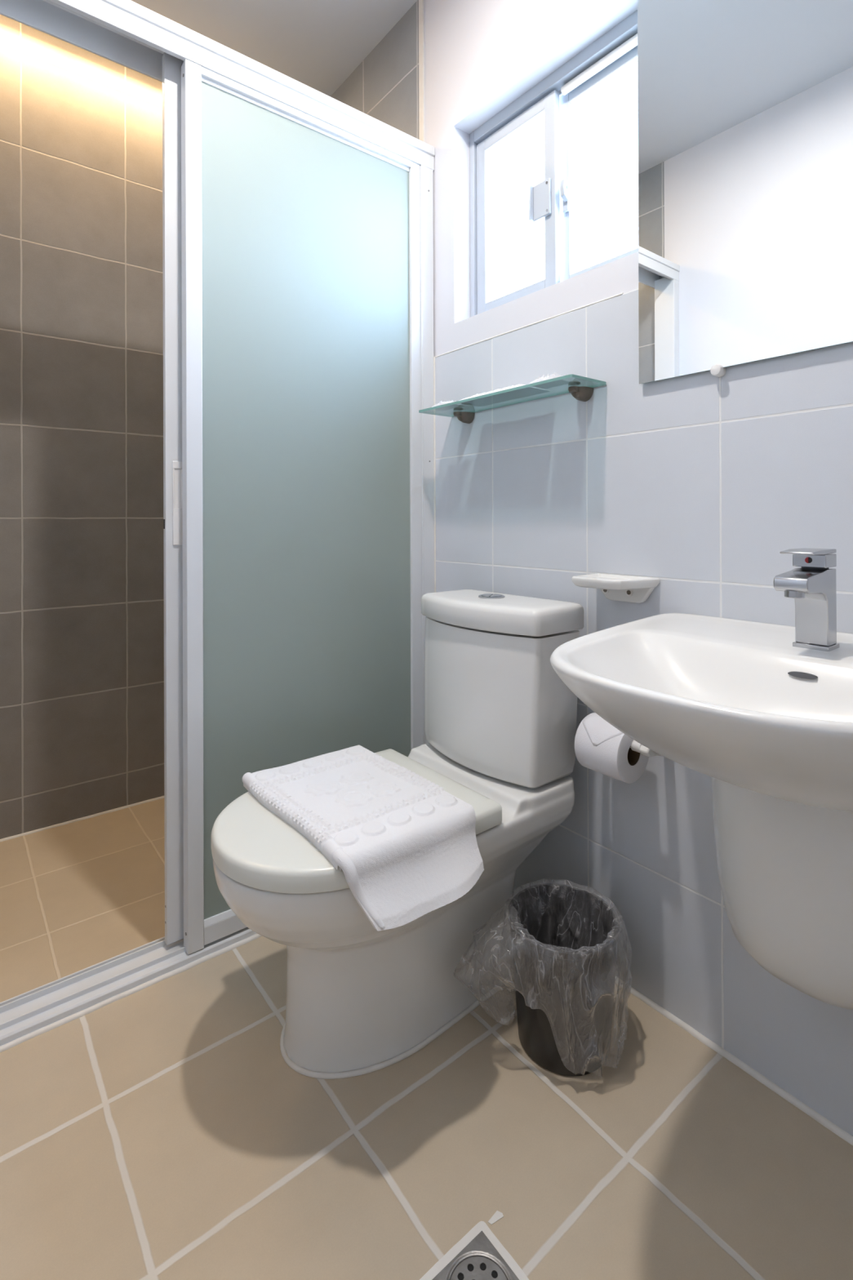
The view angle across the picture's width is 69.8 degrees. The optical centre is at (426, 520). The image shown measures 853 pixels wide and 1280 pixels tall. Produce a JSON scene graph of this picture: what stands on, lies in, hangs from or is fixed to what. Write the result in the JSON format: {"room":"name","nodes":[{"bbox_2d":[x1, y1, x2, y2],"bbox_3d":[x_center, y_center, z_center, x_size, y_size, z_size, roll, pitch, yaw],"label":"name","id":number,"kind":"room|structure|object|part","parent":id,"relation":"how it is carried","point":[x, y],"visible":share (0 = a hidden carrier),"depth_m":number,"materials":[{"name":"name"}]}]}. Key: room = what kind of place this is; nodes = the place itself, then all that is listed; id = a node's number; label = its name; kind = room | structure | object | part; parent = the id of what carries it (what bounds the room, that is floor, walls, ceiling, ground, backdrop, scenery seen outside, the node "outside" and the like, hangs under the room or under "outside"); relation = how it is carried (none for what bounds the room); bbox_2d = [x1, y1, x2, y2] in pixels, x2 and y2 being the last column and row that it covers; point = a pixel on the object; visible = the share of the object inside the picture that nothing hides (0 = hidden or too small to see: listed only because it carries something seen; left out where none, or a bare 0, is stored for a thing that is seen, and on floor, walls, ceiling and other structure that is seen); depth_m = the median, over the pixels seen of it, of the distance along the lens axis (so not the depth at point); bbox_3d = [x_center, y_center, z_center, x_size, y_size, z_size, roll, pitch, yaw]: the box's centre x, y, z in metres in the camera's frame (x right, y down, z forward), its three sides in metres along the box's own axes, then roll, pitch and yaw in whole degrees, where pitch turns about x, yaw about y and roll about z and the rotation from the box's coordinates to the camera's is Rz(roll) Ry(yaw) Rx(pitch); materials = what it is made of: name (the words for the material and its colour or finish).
{"room":"bathroom","nodes":[
{"label":"bathroom","id":0,"kind":"room"},
{"bbox_2d":[0,14,164,839],"bbox_3d":[-1.125,-0.284,2.036,1.450,2.500,0.100,0,0,-38],"label":"wall","id":1,"kind":"structure","parent":0,"point":[82,587],"depth_m":1.97,"materials":[{"name":"tile"}]},
{"bbox_2d":[0,795,164,841],"bbox_3d":[-1.052,0.966,2.026,1.348,0.012,0.015,0,0,-38],"label":"trim","id":2,"kind":"structure","parent":1,"relation":"attached to","point":[162,797],"depth_m":1.97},
{"bbox_2d":[130,0,417,96],"bbox_3d":[-0.140,-1.578,0.885,1.580,0.080,3.135,0,0,-38],"label":"ceiling","id":3,"kind":"structure","parent":0,"point":[317,44],"depth_m":1.91,"materials":[{"name":"white paint"}]},
{"bbox_2d":[0,798,852,1279],"bbox_3d":[-0.143,1.002,0.873,1.350,0.080,2.935,0,0,-38],"label":"floor","id":4,"kind":"structure","parent":0,"point":[164,1130],"depth_m":0.95,"materials":[{"name":"beige tile"}]},
{"bbox_2d":[0,0,435,1045],"bbox_3d":[-0.533,-0.052,1.368,1.352,2.029,0.098,0,0,-38],"label":"screen","id":5,"kind":"object","parent":4,"relation":"on","point":[308,473],"visible":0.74,"depth_m":1.47,"materials":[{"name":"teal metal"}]},
{"bbox_2d":[0,933,262,1052],"bbox_3d":[-0.503,0.963,1.327,1.345,0.013,0.016,0,0,-38],"label":"trim","id":6,"kind":"structure","parent":5,"relation":"attached to","point":[9,1045],"depth_m":1.24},
{"bbox_2d":[162,52,183,945],"bbox_3d":[-0.328,-0.049,1.538,0.631,1.956,0.022,0,0,-38],"label":"sliding shower door","id":7,"kind":"structure","parent":5,"relation":"attached to","point":[171,65],"depth_m":1.35,"materials":[{"name":"white metal"}]},
{"bbox_3d":[-0.550,-0.038,1.351,0.021,0.185,0.004,0,0,-38],"label":"recessed handle","id":8,"kind":"part","parent":7,"relation":"part of","materials":[{"name":"white plastic"}]},
{"bbox_3d":[-0.537,-1.029,1.369,1.352,0.075,0.098,0,0,-38],"label":"header rail","id":9,"kind":"part","parent":5,"relation":"part of","materials":[{"name":"white metal"}]},
{"bbox_3d":[-0.270,0.910,1.533,0.577,0.051,0.023,0,0,-38],"label":"rail","id":10,"kind":"part","parent":5,"relation":"part of","materials":[{"name":"white metal"}]},
{"bbox_3d":[-0.277,-0.989,1.535,0.577,0.028,0.023,0,0,-38],"label":"rail","id":11,"kind":"part","parent":5,"relation":"part of","materials":[{"name":"white metal"}]},
{"bbox_3d":[-0.274,-0.045,1.535,0.592,1.875,0.005,0,0,-38],"label":"frosted pane","id":12,"kind":"part","parent":5,"relation":"part of","materials":[{"name":"green glass"}]},
{"bbox_2d":[210,589,583,1079],"bbox_3d":[-0.057,0.567,1.208,0.717,0.795,0.379,0,0,-38],"label":"toilet","id":13,"kind":"object","parent":4,"relation":"on","point":[500,722],"visible":0.68,"depth_m":1.17,"materials":[{"name":"white ceramic"}]},
{"bbox_3d":[-0.153,0.544,1.131,0.470,0.036,0.376,0,0,-38],"label":"lid","id":14,"kind":"part","parent":13,"relation":"part of","materials":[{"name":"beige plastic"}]},
{"bbox_2d":[242,745,484,930],"bbox_3d":[-0.123,0.555,1.121,0.278,0.109,0.445,0,0,-38],"label":"towel","id":15,"kind":"object","parent":13,"relation":"on","point":[406,847],"visible":1,"depth_m":1.03,"materials":[{"name":"white fabric"}]},
{"bbox_3d":[-0.153,0.560,1.131,0.462,0.006,0.368,0,0,-38],"label":"seat","id":16,"kind":"part","parent":13,"relation":"part of","materials":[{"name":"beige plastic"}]},
{"bbox_3d":[-0.063,0.750,1.204,0.694,0.423,0.371,0,0,-38],"label":"bowl","id":17,"kind":"part","parent":13,"relation":"part of","materials":[{"name":"white ceramic"}]},
{"bbox_3d":[0.145,0.383,1.370,0.180,0.300,0.364,0,0,-38],"label":"tank","id":18,"kind":"part","parent":13,"relation":"part of","materials":[{"name":"white ceramic"}]},
{"bbox_3d":[0.145,0.201,1.370,0.194,0.055,0.374,0,0,-38],"label":"tank lid","id":19,"kind":"part","parent":13,"relation":"part of","materials":[{"name":"white ceramic"}]},
{"bbox_2d":[419,1210,528,1279],"bbox_3d":[0.076,0.958,0.763,0.149,0.006,0.122,0,0,-38],"label":"floor drain","id":20,"kind":"object","parent":4,"relation":"on","point":[479,1255],"visible":1,"depth_m":0.79,"materials":[{"name":"metal"}]},
{"bbox_3d":[0.066,0.958,0.755,0.098,0.002,0.096,0,0,-38],"label":"plate","id":21,"kind":"part","parent":20,"relation":"part of","materials":[{"name":"metal"}]},
{"bbox_2d":[508,883,620,1075],"bbox_3d":[0.254,0.847,1.135,0.202,0.226,0.202,0,0,-38],"label":"waste bin","id":22,"kind":"object","parent":4,"relation":"on","point":[566,913],"visible":0.98,"depth_m":1.07,"materials":[{"name":"black plastic"}]},
{"bbox_2d":[453,878,631,1077],"bbox_3d":[0.235,0.837,1.135,0.272,0.223,0.266,0,0,41],"label":"liner","id":23,"kind":"object","parent":22,"relation":"in","point":[460,966],"visible":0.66,"depth_m":1.11,"materials":[{"name":"plastic"}]},
{"bbox_2d":[330,0,852,1136],"bbox_3d":[0.434,-0.290,1.331,0.131,2.500,3.135,0,0,-38],"label":"wall","id":24,"kind":"structure","parent":0,"point":[699,483],"depth_m":1.26,"materials":[{"name":"white tile"}]},
{"bbox_2d":[433,356,435,592],"bbox_3d":[0.025,0.247,1.748,0.006,1.430,0.006,0,0,-38],"label":"trim","id":25,"kind":"structure","parent":24,"relation":"attached to","point":[434,431],"depth_m":1.75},
{"bbox_2d":[418,373,606,423],"bbox_3d":[0.180,-0.278,1.453,0.117,0.039,0.504,0,0,-38],"label":"glass shelf","id":26,"kind":"object","parent":24,"relation":"attached to","point":[583,393],"visible":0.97,"depth_m":1.39,"materials":[{"name":"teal glass"}]},
{"bbox_2d":[431,400,464,410],"bbox_3d":[0.053,-0.300,1.571,0.053,0.018,0.084,0,0,-38],"label":"sachet","id":27,"kind":"object","parent":26,"relation":"on","point":[458,405],"visible":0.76,"depth_m":1.56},
{"bbox_2d":[459,384,551,406],"bbox_3d":[0.177,-0.299,1.449,0.089,0.016,0.235,0,0,-38],"label":"folded towel","id":28,"kind":"object","parent":26,"relation":"on","point":[529,391],"visible":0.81,"depth_m":1.44,"materials":[{"name":"white fabric"}]},
{"bbox_2d":[529,372,573,388],"bbox_3d":[0.265,-0.303,1.310,0.061,0.022,0.081,0,0,-38],"label":"sachet","id":29,"kind":"object","parent":26,"relation":"on","point":[564,381],"visible":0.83,"depth_m":1.30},
{"bbox_2d":[435,293,623,357],"bbox_3d":[0.216,-0.467,1.505,0.005,0.004,0.616,0,0,-38],"label":"trim","id":30,"kind":"structure","parent":24,"relation":"attached to","point":[620,294],"depth_m":1.45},
{"bbox_2d":[469,9,638,316],"bbox_3d":[0.333,-0.817,1.496,0.080,0.545,0.616,0,0,-38],"label":"window","id":31,"kind":"structure","parent":24,"relation":"in","point":[615,51],"depth_m":1.51,"materials":[{"name":"grey metal"}]},
{"bbox_3d":[0.234,-0.810,1.607,0.018,0.482,0.281,0,0,-38],"label":"sash","id":32,"kind":"part","parent":31,"relation":"part of","materials":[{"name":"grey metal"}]},
{"bbox_3d":[0.281,-0.795,1.514,0.022,0.088,0.056,0,0,-38],"label":"pull handle","id":33,"kind":"part","parent":31,"relation":"part of","materials":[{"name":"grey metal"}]},
{"bbox_3d":[0.432,-0.811,1.401,0.018,0.482,0.307,0,0,-38],"label":"sash","id":34,"kind":"part","parent":31,"relation":"part of","materials":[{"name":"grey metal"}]},
{"bbox_2d":[571,573,659,603],"bbox_3d":[0.371,0.140,1.224,0.103,0.053,0.150,0,0,-38],"label":"soap dish","id":35,"kind":"object","parent":24,"relation":"attached to","point":[637,589],"visible":1,"depth_m":1.21,"materials":[{"name":"white ceramic"}]},
{"bbox_2d":[571,573,659,590],"bbox_3d":[0.370,0.124,1.224,0.103,0.022,0.150,0,0,-38],"label":"tray","id":36,"kind":"object","parent":35,"relation":"on","point":[597,580],"depth_m":1.19,"materials":[{"name":"white ceramic"}]},
{"bbox_3d":[0.406,0.142,1.251,0.013,0.048,0.142,0,0,-38],"label":"plate","id":37,"kind":"part","parent":35,"relation":"part of","materials":[{"name":"white ceramic"}]},
{"bbox_2d":[630,739,663,756],"bbox_3d":[0.392,0.438,1.212,0.085,0.043,0.158,0,0,-38],"label":"paper holder","id":38,"kind":"object","parent":24,"relation":"attached to","point":[636,746],"visible":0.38,"depth_m":1.14,"materials":[{"name":"silver metal"}]},
{"bbox_2d":[574,712,648,783],"bbox_3d":[0.364,0.444,1.200,0.109,0.109,0.100,0,0,-38],"label":"toilet roll","id":39,"kind":"object","parent":38,"relation":"on","point":[600,747],"visible":0.84,"depth_m":1.17,"materials":[{"name":"white paper"}]},
{"bbox_3d":[0.435,0.437,1.158,0.085,0.043,0.019,0,0,-38],"label":"bracket arm","id":40,"kind":"part","parent":38,"relation":"part of","materials":[{"name":"silver metal"}]},
{"bbox_2d":[550,613,852,1009],"bbox_3d":[0.439,0.427,0.786,0.539,0.504,0.568,0,0,-38],"label":"basin","id":41,"kind":"object","parent":24,"relation":"attached to","point":[732,702],"visible":1,"depth_m":0.81,"materials":[{"name":"white ceramic"}]},
{"bbox_2d":[773,547,839,651],"bbox_3d":[0.524,0.111,0.843,0.107,0.141,0.046,0,0,-38],"label":"faucet","id":42,"kind":"object","parent":41,"relation":"on","point":[813,585],"visible":1,"depth_m":0.84,"materials":[{"name":"silver metal"}]},
{"bbox_3d":[0.530,0.053,0.848,0.082,0.025,0.042,0,0,-38],"label":"lever","id":43,"kind":"part","parent":42,"relation":"part of","materials":[{"name":"silver metal"}]},
{"bbox_3d":[0.550,0.177,0.864,0.040,0.008,0.046,0,0,-38],"label":"plate","id":44,"kind":"part","parent":42,"relation":"part of","materials":[{"name":"silver metal"}]},
{"bbox_2d":[614,976,852,1145],"bbox_3d":[0.661,0.959,0.940,0.018,0.015,2.046,0,0,-38],"label":"trim","id":45,"kind":"structure","parent":24,"relation":"attached to","point":[791,1099],"depth_m":1.06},
{"bbox_2d":[637,0,852,383],"bbox_3d":[0.634,-0.780,0.954,0.020,1.042,0.680,0,0,-38],"label":"wall mirror","id":46,"kind":"object","parent":24,"relation":"attached to","point":[745,107],"visible":1,"depth_m":1.06,"materials":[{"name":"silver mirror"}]}
]}

